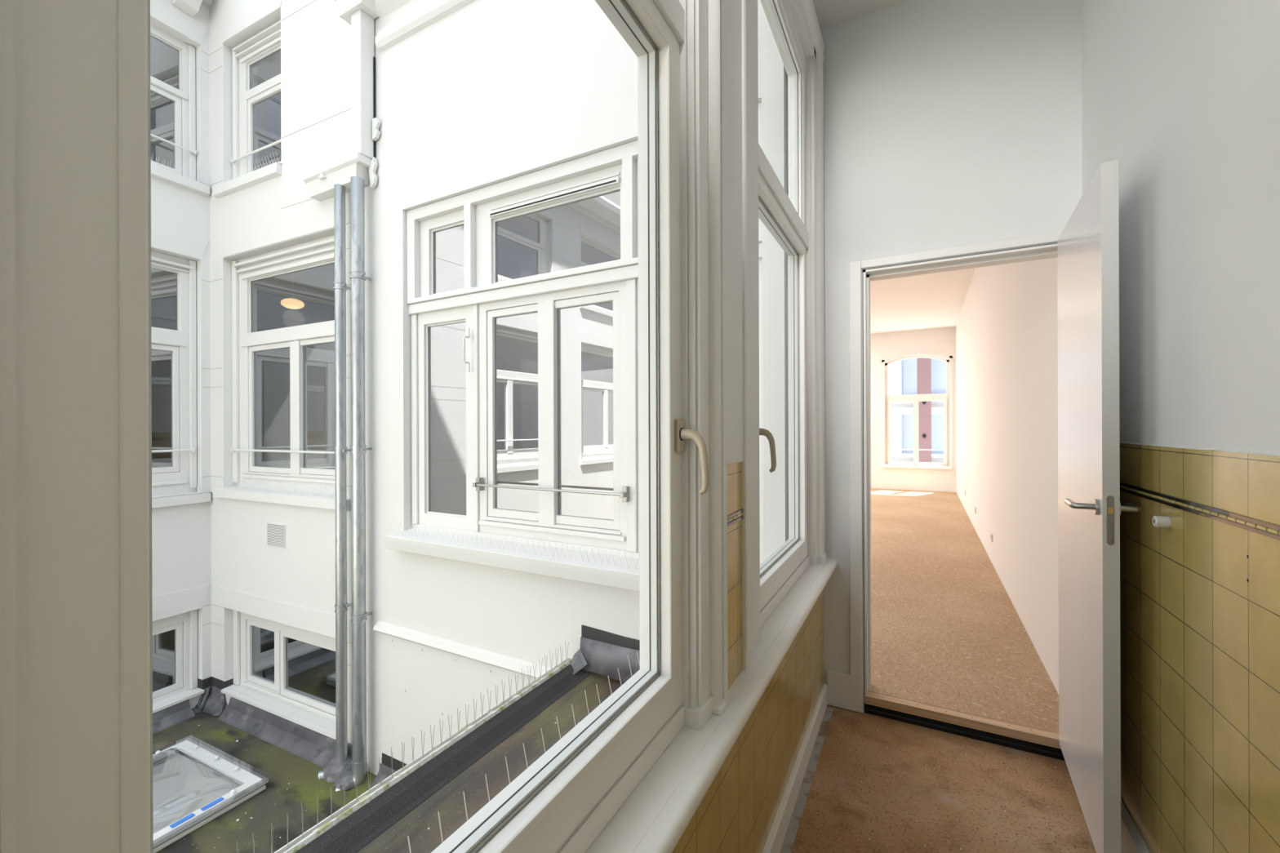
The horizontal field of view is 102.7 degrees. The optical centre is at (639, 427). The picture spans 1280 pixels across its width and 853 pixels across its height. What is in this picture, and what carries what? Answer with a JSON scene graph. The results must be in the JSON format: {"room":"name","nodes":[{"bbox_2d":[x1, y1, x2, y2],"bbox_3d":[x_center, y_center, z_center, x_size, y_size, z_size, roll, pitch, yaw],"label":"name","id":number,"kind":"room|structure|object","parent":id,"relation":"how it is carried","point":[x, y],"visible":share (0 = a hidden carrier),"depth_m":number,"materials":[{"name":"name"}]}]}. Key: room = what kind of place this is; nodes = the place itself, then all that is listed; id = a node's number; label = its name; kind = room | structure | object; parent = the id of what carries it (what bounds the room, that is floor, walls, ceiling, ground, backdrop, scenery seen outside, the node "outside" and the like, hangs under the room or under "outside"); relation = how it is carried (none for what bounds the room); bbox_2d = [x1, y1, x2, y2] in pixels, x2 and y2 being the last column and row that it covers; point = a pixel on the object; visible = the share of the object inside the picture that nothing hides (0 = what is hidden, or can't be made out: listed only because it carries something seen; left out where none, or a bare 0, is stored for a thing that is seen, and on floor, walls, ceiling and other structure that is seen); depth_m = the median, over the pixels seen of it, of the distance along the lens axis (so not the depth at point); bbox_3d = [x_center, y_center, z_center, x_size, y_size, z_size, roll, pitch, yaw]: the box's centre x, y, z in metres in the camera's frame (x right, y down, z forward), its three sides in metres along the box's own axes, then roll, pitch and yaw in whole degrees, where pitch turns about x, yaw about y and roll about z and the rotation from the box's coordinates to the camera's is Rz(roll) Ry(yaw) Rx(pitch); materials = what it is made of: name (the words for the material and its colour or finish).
{"room":"hallway","nodes":[
{"label":"hallway","id":0,"kind":"room"},
{"bbox_2d":[671,0,824,852],"bbox_3d":[-0.633,-0.368,-0.124,0.147,6.400,6.380,0,0,28],"label":"wall","id":1,"kind":"structure","parent":0,"point":[737,813],"depth_m":1.42,"materials":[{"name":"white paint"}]},
{"bbox_2d":[13,0,709,852],"bbox_3d":[-0.141,-0.568,0.731,0.150,2.483,1.016,0,0,28],"label":"window","id":2,"kind":"structure","parent":1,"relation":"in","point":[82,68],"depth_m":0.34,"materials":[{"name":"white paint"}]},
{"bbox_2d":[0,0,726,852],"bbox_3d":[-0.119,-0.649,0.709,0.071,2.654,1.236,0,0,28],"label":"window frame","id":3,"kind":"structure","parent":1,"relation":"attached to","point":[700,52],"depth_m":1.16,"materials":[{"name":"white paint"}]},
{"bbox_2d":[585,557,837,852],"bbox_3d":[-0.561,0.698,-0.162,0.123,0.045,6.379,0,0,28],"label":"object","id":4,"kind":"structure","parent":1,"relation":"attached to","point":[656,814],"depth_m":1.06,"materials":[{"name":"white paint"}]},
{"bbox_2d":[758,0,808,627],"bbox_3d":[0.581,-0.571,2.066,0.150,2.483,1.000,0,0,28],"label":"window","id":5,"kind":"structure","parent":1,"relation":"in","point":[784,217],"depth_m":2.44,"materials":[{"name":"white paint"}]},
{"bbox_2d":[742,0,826,671],"bbox_3d":[0.596,-0.651,2.032,0.070,2.654,1.377,0,0,28],"label":"window frame","id":6,"kind":"structure","parent":1,"relation":"attached to","point":[807,6],"depth_m":2.50,"materials":[{"name":"white paint"}]},
{"bbox_2d":[762,682,827,852],"bbox_3d":[-0.559,1.377,-0.161,0.022,0.110,6.380,0,0,28],"label":"baseboard","id":7,"kind":"structure","parent":1,"relation":"attached to","point":[778,831],"depth_m":1.96,"materials":[{"name":"white paint"}]},
{"bbox_2d":[779,706,833,852],"bbox_3d":[-0.306,1.430,0.248,0.033,0.003,5.340,0,0,28],"label":"trim","id":8,"kind":"structure","parent":1,"relation":"attached to","point":[790,836],"depth_m":2.02,"materials":[{"name":"grey paint"}]},
{"bbox_3d":[-0.483,0.704,0.342,0.100,0.055,4.940,0,0,28],"label":"trim","id":9,"kind":"structure","parent":1,"relation":"attached to","visible":0},
{"bbox_2d":[407,791,467,852],"bbox_3d":[-0.321,0.629,0.668,0.062,0.120,0.336,0,0,28],"label":"spikes","id":10,"kind":"object","parent":9,"relation":"on","point":[463,792],"visible":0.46,"depth_m":0.76,"materials":[{"name":"grey metal"}]},
{"bbox_2d":[484,689,589,801],"bbox_3d":[-0.162,0.627,0.963,0.062,0.123,0.336,0,0,28],"label":"spikes","id":11,"kind":"object","parent":9,"relation":"on","point":[584,690],"visible":0.21,"depth_m":0.97,"materials":[{"name":"beige"}]},
{"bbox_2d":[595,652,639,704],"bbox_3d":[-0.002,0.627,1.258,0.062,0.123,0.336,0,0,28],"label":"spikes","id":12,"kind":"object","parent":9,"relation":"on","point":[637,652],"visible":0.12,"depth_m":1.22,"materials":[{"name":"beige"}]},
{"bbox_2d":[813,0,904,30],"bbox_3d":[-0.153,-2.104,-0.387,1.312,0.100,6.380,0,0,28],"label":"ceiling","id":13,"kind":"structure","parent":0,"point":[829,13],"depth_m":2.51,"materials":[{"name":"white paint"}]},
{"bbox_2d":[870,327,955,492],"bbox_3d":[4.587,-0.356,11.587,4.850,3.360,0.350,0,0,28],"label":"wall","id":14,"kind":"structure","parent":0,"point":[883,345],"depth_m":10.83,"materials":[{"name":"white paint"}]},
{"bbox_2d":[880,351,952,469],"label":"window","id":15,"kind":"structure","parent":14,"relation":"in","point":[947,397],"depth_m":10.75,"materials":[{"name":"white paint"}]},
{"bbox_2d":[890,448,944,450],"bbox_3d":[5.885,0.472,10.881,1.200,0.025,0.020,0,0,28],"label":"rail","id":16,"kind":"object","parent":14,"relation":"attached to","point":[891,449],"visible":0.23,"depth_m":10.85,"materials":[{"name":"silver metal"}]},
{"bbox_2d":[870,267,974,333],"bbox_3d":[2.384,-2.103,7.523,4.850,0.150,9.690,0,0,28],"label":"ceiling","id":17,"kind":"structure","parent":0,"point":[935,300],"depth_m":8.22,"materials":[{"name":"white paint"}]},
{"bbox_2d":[791,704,1096,852],"bbox_3d":[-0.126,1.480,-0.361,1.312,0.100,6.440,0,0,28],"label":"floor","id":18,"kind":"structure","parent":0,"point":[926,787],"depth_m":1.98,"materials":[{"name":"brown carpet"}]},
{"bbox_2d":[831,726,1056,850],"bbox_3d":[0.899,1.426,1.401,0.918,0.002,2.115,0,0,28],"label":"crumbs","id":19,"kind":"object","parent":18,"relation":"on","point":[856,726],"visible":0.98,"depth_m":1.95,"materials":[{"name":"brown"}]},
{"bbox_2d":[820,0,1082,712],"bbox_3d":[1.401,-0.267,2.476,1.312,3.585,0.130,0,0,28],"label":"wall","id":20,"kind":"structure","parent":0,"point":[948,123],"depth_m":2.42,"materials":[{"name":"white paint"}]},
{"bbox_2d":[826,670,863,713],"bbox_3d":[1.039,1.335,2.592,0.170,0.174,0.016,0,0,28],"label":"baseboard","id":21,"kind":"structure","parent":20,"relation":"attached to","point":[844,691],"depth_m":2.58,"materials":[{"name":"white paint"}]},
{"bbox_2d":[863,703,1064,760],"bbox_3d":[1.500,1.399,2.369,0.847,0.051,0.041,0,0,28],"label":"trim","id":22,"kind":"structure","parent":20,"relation":"attached to","point":[998,740],"depth_m":2.35,"materials":[{"name":"black rubber"}]},
{"bbox_2d":[864,691,1061,749],"bbox_3d":[1.501,1.353,2.369,0.845,0.040,0.055,0,0,28],"label":"threshold","id":23,"kind":"structure","parent":22,"relation":"on","point":[1031,735],"depth_m":2.35,"materials":[{"name":"brown wood"}]},
{"bbox_2d":[848,159,1141,852],"bbox_3d":[1.307,0.265,2.094,0.900,2.201,0.894,0,0,28],"label":"door","id":24,"kind":"structure","parent":20,"relation":"in","point":[1086,251],"depth_m":1.78,"materials":[{"name":"white paint"}]},
{"bbox_2d":[867,488,1058,733],"bbox_3d":[2.376,1.386,7.486,4.850,0.112,9.775,0,0,28],"label":"floor","id":25,"kind":"structure","parent":0,"point":[934,531],"depth_m":3.49,"materials":[{"name":"brown carpet"}]},
{"bbox_2d":[871,555,1041,699],"bbox_3d":[1.942,1.330,4.010,1.595,0.002,3.077,0,0,28],"label":"crumbs","id":26,"kind":"object","parent":25,"relation":"on","point":[877,555],"visible":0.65,"depth_m":3.02,"materials":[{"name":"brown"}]},
{"bbox_2d":[955,0,1279,852],"bbox_3d":[2.729,-0.322,3.412,0.342,3.485,15.800,0,0,28],"label":"wall","id":27,"kind":"structure","parent":0,"point":[1184,95],"depth_m":1.37,"materials":[{"name":"white paint"}]},
{"bbox_2d":[1120,800,1150,852],"bbox_3d":[0.342,1.354,-0.649,0.023,0.150,6.380,0,0,28],"label":"baseboard","id":28,"kind":"structure","parent":27,"relation":"attached to","point":[1131,842],"depth_m":1.64,"materials":[{"name":"white paint"}]},
{"bbox_2d":[1151,515,1170,528],"bbox_3d":[1.449,0.262,1.422,0.029,0.032,0.032,0,0,28],"label":"door stop","id":29,"kind":"object","parent":27,"relation":"attached to","point":[1164,522],"visible":1,"depth_m":1.41,"materials":[{"name":"white plastic"}]},
{"label":"outside","id":30,"kind":"structure","parent":0,"visible":0},
{"bbox_3d":[6.512,5.507,16.213,24.000,0.200,9.300,0,0,28],"label":"floor","id":31,"kind":"structure","parent":30,"visible":0},
{"bbox_2d":[916,357,931,462],"bbox_3d":[10.310,0.394,18.561,0.440,10.000,0.740,0,0,28],"label":"brick pier","id":32,"kind":"structure","parent":31,"relation":"on","point":[923,364],"depth_m":18.27,"materials":[{"name":"red"}]},
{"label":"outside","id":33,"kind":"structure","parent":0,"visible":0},
{"bbox_2d":[152,711,376,852],"bbox_3d":[-4.978,2.822,0.026,5.200,0.150,10.100,0,0,28],"label":"roof","id":34,"kind":"structure","parent":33,"point":[281,766],"depth_m":3.81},
{"bbox_2d":[152,699,195,734],"bbox_3d":[-4.690,2.676,3.976,0.130,0.140,2.000,0,0,23],"label":"flashing","id":35,"kind":"object","parent":34,"relation":"on","point":[169,717],"visible":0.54,"depth_m":4.75,"materials":[{"name":"grey metal"}]},
{"bbox_2d":[152,737,268,852],"bbox_3d":[-3.609,2.643,3.610,1.230,0.199,1.230,0,0,26],"label":"skylight","id":36,"kind":"object","parent":34,"relation":"on","point":[193,784],"visible":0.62,"depth_m":3.86,"materials":[{"name":"white"}]},
{"bbox_2d":[191,676,233,715],"bbox_3d":[-4.162,2.614,4.983,0.536,0.262,0.258,0,0,-5],"label":"apron","id":37,"kind":"object","parent":34,"relation":"on","point":[212,701],"visible":0.66,"depth_m":5.01,"materials":[{"name":"grey metal"}]},
{"bbox_2d":[217,697,352,767],"bbox_3d":[-3.132,2.659,4.475,1.800,0.165,0.130,0,0,26],"label":"flashing","id":38,"kind":"object","parent":34,"relation":"on","point":[314,747],"visible":0.75,"depth_m":4.47,"materials":[{"name":"grey metal"}]},
{"bbox_2d":[322,754,352,782],"bbox_3d":[-2.382,2.680,4.081,0.295,0.117,0.265,0,0,28],"label":"shoe","id":39,"kind":"object","parent":34,"relation":"on","point":[332,769],"visible":0.64,"depth_m":4.00,"materials":[{"name":"grey metal"}]},
{"bbox_2d":[334,767,366,791],"bbox_3d":[-2.244,2.699,3.954,0.208,0.078,0.213,0,0,28],"label":"shoe","id":40,"kind":"object","parent":34,"relation":"on","point":[347,775],"visible":0.68,"depth_m":3.89,"materials":[{"name":"grey metal"}]},
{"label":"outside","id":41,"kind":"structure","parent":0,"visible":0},
{"bbox_2d":[274,657,624,852],"bbox_3d":[-2.182,2.062,-1.516,1.290,1.351,9.850,0,0,28],"label":"ledge","id":42,"kind":"structure","parent":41,"point":[382,820],"depth_m":2.12,"materials":[{"name":"black fabric"}]},
{"bbox_2d":[252,777,354,852],"bbox_3d":[-1.139,1.332,1.737,0.030,0.116,0.336,0,0,28],"label":"strip","id":43,"kind":"object","parent":42,"relation":"on","point":[286,848],"visible":1,"depth_m":1.75,"materials":[{"name":"silver metal"}]},
{"bbox_2d":[351,733,429,804],"bbox_3d":[-0.980,1.331,2.032,0.030,0.117,0.336,0,0,28],"label":"strip","id":44,"kind":"object","parent":42,"relation":"on","point":[424,755],"visible":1,"depth_m":2.02,"materials":[{"name":"silver metal"}]},
{"bbox_2d":[426,692,488,753],"bbox_3d":[-0.820,1.331,2.326,0.030,0.116,0.336,0,0,28],"label":"strip","id":45,"kind":"object","parent":42,"relation":"on","point":[474,722],"visible":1,"depth_m":2.32,"materials":[{"name":"silver metal"}]},
{"bbox_2d":[486,666,533,714],"bbox_3d":[-0.661,1.331,2.621,0.030,0.116,0.336,0,0,28],"label":"strip","id":46,"kind":"object","parent":42,"relation":"on","point":[531,684],"visible":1,"depth_m":2.61,"materials":[{"name":"silver metal"}]},
{"bbox_2d":[531,641,570,683],"bbox_3d":[-0.501,1.330,2.916,0.030,0.116,0.336,0,0,28],"label":"strip","id":47,"kind":"object","parent":42,"relation":"on","point":[566,660],"visible":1,"depth_m":2.91,"materials":[{"name":"silver metal"}]},
{"bbox_2d":[569,625,639,682],"bbox_3d":[-0.029,1.312,2.830,0.911,0.244,0.153,0,0,28],"label":"flashing","id":48,"kind":"object","parent":42,"relation":"on","point":[602,652],"visible":0.44,"depth_m":2.97,"materials":[{"name":"grey metal"}]},
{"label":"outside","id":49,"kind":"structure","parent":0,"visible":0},
{"bbox_2d":[364,0,788,775],"bbox_3d":[-0.714,-0.517,3.386,3.334,6.700,0.420,0,0,28],"label":"wall","id":50,"kind":"structure","parent":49,"point":[471,95],"depth_m":3.50,"materials":[{"name":"white paint"}]},
{"bbox_2d":[335,176,372,791],"bbox_3d":[-2.208,0.450,3.948,0.250,4.745,0.143,0,0,-24],"label":"downpipe","id":51,"kind":"object","parent":50,"relation":"attached to","point":[357,273],"visible":0.96,"depth_m":3.92,"materials":[{"name":"metal"}]},
{"bbox_2d":[335,0,380,159],"bbox_3d":[-2.100,-2.735,3.923,0.610,1.275,0.173,0,0,28],"label":"downpipe","id":52,"kind":"object","parent":50,"relation":"attached to","point":[361,15],"visible":0.9,"depth_m":3.94,"materials":[{"name":"white metal"}]},
{"bbox_2d":[368,753,407,786],"bbox_3d":[-1.590,2.636,3.707,1.040,0.200,0.100,0,0,28],"label":"flashing","id":53,"kind":"object","parent":50,"relation":"attached to","point":[386,771],"visible":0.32,"depth_m":3.94,"materials":[{"name":"grey metal"}]},
{"bbox_2d":[389,520,426,537],"bbox_3d":[-1.703,0.743,3.747,0.352,0.109,0.072,0,0,28],"label":"strip","id":54,"kind":"object","parent":50,"relation":"on","point":[401,520],"visible":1,"depth_m":3.74,"materials":[{"name":"white"}]},
{"bbox_2d":[421,524,460,542],"bbox_3d":[-1.394,0.743,3.580,0.352,0.108,0.072,0,0,28],"label":"strip","id":55,"kind":"object","parent":50,"relation":"on","point":[429,525],"visible":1,"depth_m":3.58,"materials":[{"name":"white"}]},
{"bbox_2d":[455,529,497,548],"bbox_3d":[-1.084,0.741,3.413,0.352,0.110,0.072,0,0,28],"label":"strip","id":56,"kind":"object","parent":50,"relation":"on","point":[460,530],"visible":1,"depth_m":3.41,"materials":[{"name":"white"}]},
{"bbox_2d":[494,533,540,554],"bbox_3d":[-0.774,0.740,3.245,0.352,0.109,0.072,0,0,28],"label":"strip","id":57,"kind":"object","parent":50,"relation":"on","point":[508,534],"visible":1,"depth_m":3.25,"materials":[{"name":"white"}]},
{"bbox_2d":[537,538,586,560],"bbox_3d":[-0.465,0.739,3.078,0.352,0.109,0.072,0,0,28],"label":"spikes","id":58,"kind":"object","parent":50,"relation":"on","point":[545,539],"visible":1,"depth_m":3.09,"materials":[{"name":"white"}]},
{"bbox_2d":[406,102,763,564],"bbox_3d":[-0.557,-0.438,3.282,2.820,2.430,0.155,0,0,28],"label":"window","id":59,"kind":"structure","parent":50,"relation":"in","point":[540,267],"depth_m":3.39,"materials":[{"name":"white wood"}]},
{"bbox_2d":[462,327,470,372],"bbox_3d":[-1.217,-0.546,3.577,0.024,0.310,0.053,0,0,28],"label":"handle","id":60,"kind":"object","parent":59,"relation":"attached to","point":[468,330],"visible":1,"depth_m":3.58,"materials":[{"name":"white metal"}]},
{"bbox_2d":[585,546,639,569],"bbox_3d":[-0.155,0.738,2.910,0.352,0.109,0.072,0,0,28],"label":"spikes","id":61,"kind":"object","parent":50,"relation":"on","point":[611,546],"visible":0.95,"depth_m":2.91,"materials":[{"name":"white"}]},
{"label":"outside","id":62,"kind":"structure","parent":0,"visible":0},
{"bbox_2d":[150,0,212,713],"bbox_3d":[-6.232,-0.948,0.497,0.680,7.600,10.000,0,0,23],"label":"wall","id":63,"kind":"structure","parent":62,"point":[181,539],"depth_m":4.96,"materials":[{"name":"white paint"}]},
{"bbox_2d":[151,155,176,173],"bbox_3d":[-4.454,-2.447,4.703,0.062,0.104,0.344,0,0,23],"label":"strip","id":64,"kind":"object","parent":63,"relation":"on","point":[158,156],"visible":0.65,"depth_m":4.75,"materials":[{"name":"white metal"}]},
{"bbox_2d":[151,485,180,497],"bbox_3d":[-4.443,0.592,4.703,0.062,0.104,0.344,0,0,23],"label":"strip","id":65,"kind":"object","parent":63,"relation":"on","point":[157,486],"visible":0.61,"depth_m":4.75,"materials":[{"name":"white"}]},
{"bbox_2d":[150,22,196,180],"bbox_3d":[-4.787,-3.078,4.213,0.141,1.370,1.875,0,0,23],"label":"window","id":66,"kind":"structure","parent":63,"relation":"in","point":[172,60],"depth_m":4.93,"materials":[{"name":"white wood"}]},
{"bbox_2d":[151,250,196,496],"bbox_3d":[-4.778,-0.501,4.213,0.141,2.295,1.875,0,0,23],"label":"window","id":67,"kind":"structure","parent":63,"relation":"in","point":[173,278],"depth_m":4.92,"materials":[{"name":"white wood"}]},
{"bbox_2d":[152,609,197,703],"bbox_3d":[-4.787,2.177,4.221,0.100,0.800,1.875,0,0,23],"label":"window","id":68,"kind":"structure","parent":63,"relation":"in","point":[175,638],"depth_m":4.93,"materials":[{"name":"white wood"}]},
{"bbox_2d":[180,164,210,186],"bbox_3d":[-4.315,-2.448,5.024,0.062,0.104,0.344,0,0,23],"label":"strip","id":69,"kind":"object","parent":63,"relation":"on","point":[182,165],"visible":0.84,"depth_m":4.97,"materials":[{"name":"white metal"}]},
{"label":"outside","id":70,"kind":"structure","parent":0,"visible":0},
{"bbox_2d":[208,0,352,745],"bbox_3d":[-3.197,-0.959,4.712,2.302,7.600,0.350,0,0,26],"label":"wall","id":71,"kind":"structure","parent":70,"point":[268,208],"depth_m":4.61,"materials":[{"name":"white paint"}]},
{"bbox_2d":[215,168,239,182],"bbox_3d":[-3.981,-2.404,4.941,0.344,0.103,0.062,0,0,26],"label":"strip","id":72,"kind":"object","parent":71,"relation":"on","point":[232,169],"visible":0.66,"depth_m":4.93,"materials":[{"name":"white metal"}]},
{"bbox_2d":[215,477,239,489],"bbox_3d":[-3.980,0.540,4.945,0.344,0.104,0.062,0,0,26],"label":"strip","id":73,"kind":"object","parent":71,"relation":"on","point":[215,477],"visible":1,"depth_m":4.94,"materials":[{"name":"white"}]},
{"bbox_2d":[235,480,261,491],"bbox_3d":[-3.665,0.539,4.792,0.344,0.104,0.062,0,0,26],"label":"strip","id":74,"kind":"object","parent":71,"relation":"on","point":[236,480],"visible":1,"depth_m":4.79,"materials":[{"name":"white"}]},
{"bbox_2d":[238,160,260,176],"bbox_3d":[-3.667,-2.405,4.788,0.344,0.104,0.062,0,0,26],"label":"strip","id":75,"kind":"object","parent":71,"relation":"on","point":[253,161],"visible":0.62,"depth_m":4.78,"materials":[{"name":"white metal"}]},
{"bbox_2d":[229,20,280,178],"bbox_3d":[-3.596,-3.056,4.875,0.950,1.397,0.140,0,0,26],"label":"window","id":76,"kind":"structure","parent":71,"relation":"in","point":[255,61],"depth_m":4.94,"materials":[{"name":"white wood"}]},
{"bbox_2d":[256,152,282,168],"bbox_3d":[-3.352,-2.406,4.635,0.344,0.104,0.062,0,0,26],"label":"strip","id":77,"kind":"object","parent":71,"relation":"on","point":[276,153],"visible":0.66,"depth_m":4.63,"materials":[{"name":"white metal"}]},
{"bbox_2d":[256,480,284,493],"bbox_3d":[-3.351,0.538,4.639,0.344,0.104,0.062,0,0,26],"label":"strip","id":78,"kind":"object","parent":71,"relation":"on","point":[256,481],"visible":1,"depth_m":4.64,"materials":[{"name":"white"}]},
{"bbox_2d":[266,522,285,548],"bbox_3d":[-3.281,0.972,4.613,0.280,0.210,0.011,0,0,26],"label":"air vent","id":79,"kind":"object","parent":71,"relation":"in","point":[276,533],"visible":1,"depth_m":4.61,"materials":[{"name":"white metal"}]},
{"bbox_2d":[230,235,335,494],"bbox_3d":[-3.200,-0.534,4.686,1.837,2.250,0.141,0,0,26],"label":"window","id":80,"kind":"structure","parent":71,"relation":"in","point":[283,300],"depth_m":4.76,"materials":[{"name":"white wood"}]},
{"bbox_2d":[232,609,335,720],"bbox_3d":[-3.182,2.149,4.704,1.837,0.785,0.100,0,0,26],"label":"window","id":81,"kind":"structure","parent":71,"relation":"in","point":[293,665],"depth_m":4.76,"materials":[{"name":"white wood"}]},
{"bbox_2d":[279,482,307,495],"bbox_3d":[-3.036,0.537,4.486,0.344,0.103,0.062,0,0,26],"label":"strip","id":82,"kind":"object","parent":71,"relation":"on","point":[286,482],"visible":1,"depth_m":4.49,"materials":[{"name":"white"}]},
{"bbox_2d":[303,484,333,497],"bbox_3d":[-2.721,0.535,4.333,0.344,0.104,0.062,0,0,26],"label":"strip","id":83,"kind":"object","parent":71,"relation":"on","point":[313,485],"visible":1,"depth_m":4.32,"materials":[{"name":"white"}]},
{"bbox_2d":[318,183,351,781],"bbox_3d":[-2.404,0.427,4.055,0.264,4.697,0.120,0,0,-36],"label":"downpipe","id":84,"kind":"object","parent":71,"relation":"attached to","point":[340,287],"visible":0.97,"depth_m":4.04,"materials":[{"name":"metal"}]},
{"bbox_2d":[302,147,377,200],"bbox_3d":[-2.419,-2.039,4.112,0.785,0.342,0.140,0,0,28],"label":"box","id":85,"kind":"object","parent":71,"relation":"attached to","point":[320,182],"depth_m":4.04,"materials":[{"name":"white metal"}]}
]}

